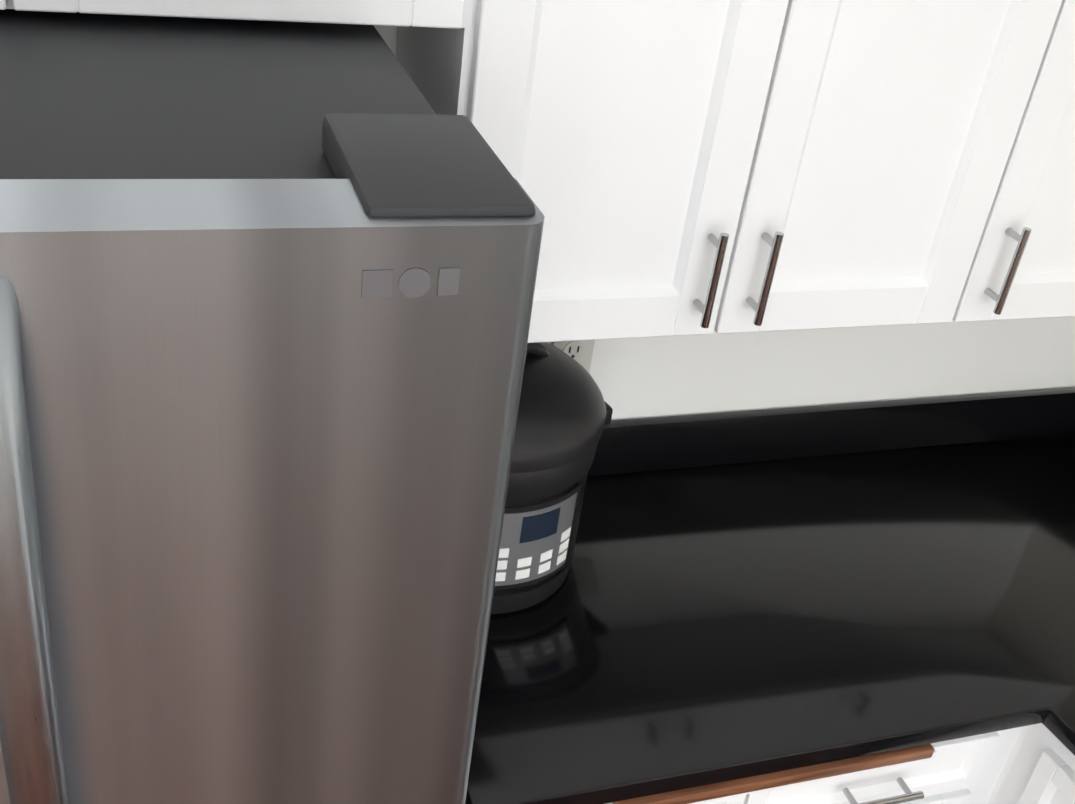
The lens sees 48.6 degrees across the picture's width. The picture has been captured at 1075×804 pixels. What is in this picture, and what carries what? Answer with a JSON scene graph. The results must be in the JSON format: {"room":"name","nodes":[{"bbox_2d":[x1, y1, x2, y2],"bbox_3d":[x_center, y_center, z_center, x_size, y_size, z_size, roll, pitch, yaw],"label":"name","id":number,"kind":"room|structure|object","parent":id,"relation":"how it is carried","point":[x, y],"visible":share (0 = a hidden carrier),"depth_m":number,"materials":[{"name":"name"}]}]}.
{"room":"kitchen","nodes":[
{"label":"kitchen","id":0,"kind":"room"},
{"bbox_2d":[374,25,1074,420],"bbox_3d":[0.018,-0.148,1.901,2.610,2.400,0.100,-4,33,-19],"label":"wall","id":1,"kind":"structure","parent":0,"point":[646,377],"depth_m":2.08,"materials":[{"name":"paint"}]},
{"bbox_2d":[0,0,95,13],"bbox_3d":[-0.710,-0.579,1.057,0.539,0.358,0.327,-4,33,-19],"label":"upper cabinet","id":2,"kind":"object","parent":1,"relation":"attached to","point":[67,6],"depth_m":1.10,"materials":[{"name":"white wood"}]},
{"bbox_2d":[96,0,463,51],"bbox_3d":[-0.331,-0.604,1.187,0.495,0.358,0.327,-4,33,-19],"label":"upper cabinet","id":3,"kind":"object","parent":1,"relation":"attached to","point":[423,25],"depth_m":1.18,"materials":[{"name":"white wood"}]},
{"bbox_2d":[552,340,594,371],"bbox_3d":[0.053,-0.066,1.899,0.072,0.118,0.011,-4,33,-19],"label":"electrical outlet plate","id":4,"kind":"object","parent":1,"relation":"attached to","point":[580,352],"visible":0.21,"depth_m":1.89,"materials":[{"name":"white plastic"}]},
{"bbox_2d":[396,0,1074,342],"bbox_3d":[0.258,-0.489,1.492,0.801,0.724,0.327,-4,33,-19],"label":"upper cabinet","id":5,"kind":"object","parent":1,"relation":"attached to","point":[700,166],"depth_m":1.44,"materials":[{"name":"white wood"}]},
{"bbox_2d":[1008,144,1074,319],"bbox_3d":[0.759,-0.522,1.663,0.509,0.724,0.327,-4,33,-19],"label":"upper cabinet","id":6,"kind":"object","parent":1,"relation":"attached to","point":[1047,290],"depth_m":1.67,"materials":[{"name":"white wood"}]},
{"bbox_3d":[-0.419,1.874,0.875,5.350,0.060,6.500,-4,33,-19],"label":"floor","id":7,"kind":"structure","parent":0,"visible":0},
{"bbox_2d":[0,9,544,803],"bbox_3d":[-0.595,0.451,1.401,0.816,1.757,0.871,-4,33,-19],"label":"fridge","id":8,"kind":"object","parent":7,"relation":"on","point":[266,295],"visible":1,"depth_m":0.85,"materials":[{"name":"grey metal"}]},
{"bbox_2d":[465,387,1074,803],"bbox_3d":[0.552,0.704,1.976,1.528,1.013,1.005,-4,33,-19],"label":"base cabinet","id":9,"kind":"object","parent":7,"relation":"on","point":[859,603],"visible":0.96,"depth_m":1.58,"materials":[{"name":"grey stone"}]},
{"bbox_2d":[491,342,612,613],"bbox_3d":[-0.070,0.073,1.714,0.368,0.370,0.314,-4,33,-19],"label":"pressure cooker","id":10,"kind":"object","parent":9,"relation":"on","point":[565,412],"visible":0.46,"depth_m":1.62,"materials":[{"name":"black plastic"}]}
]}

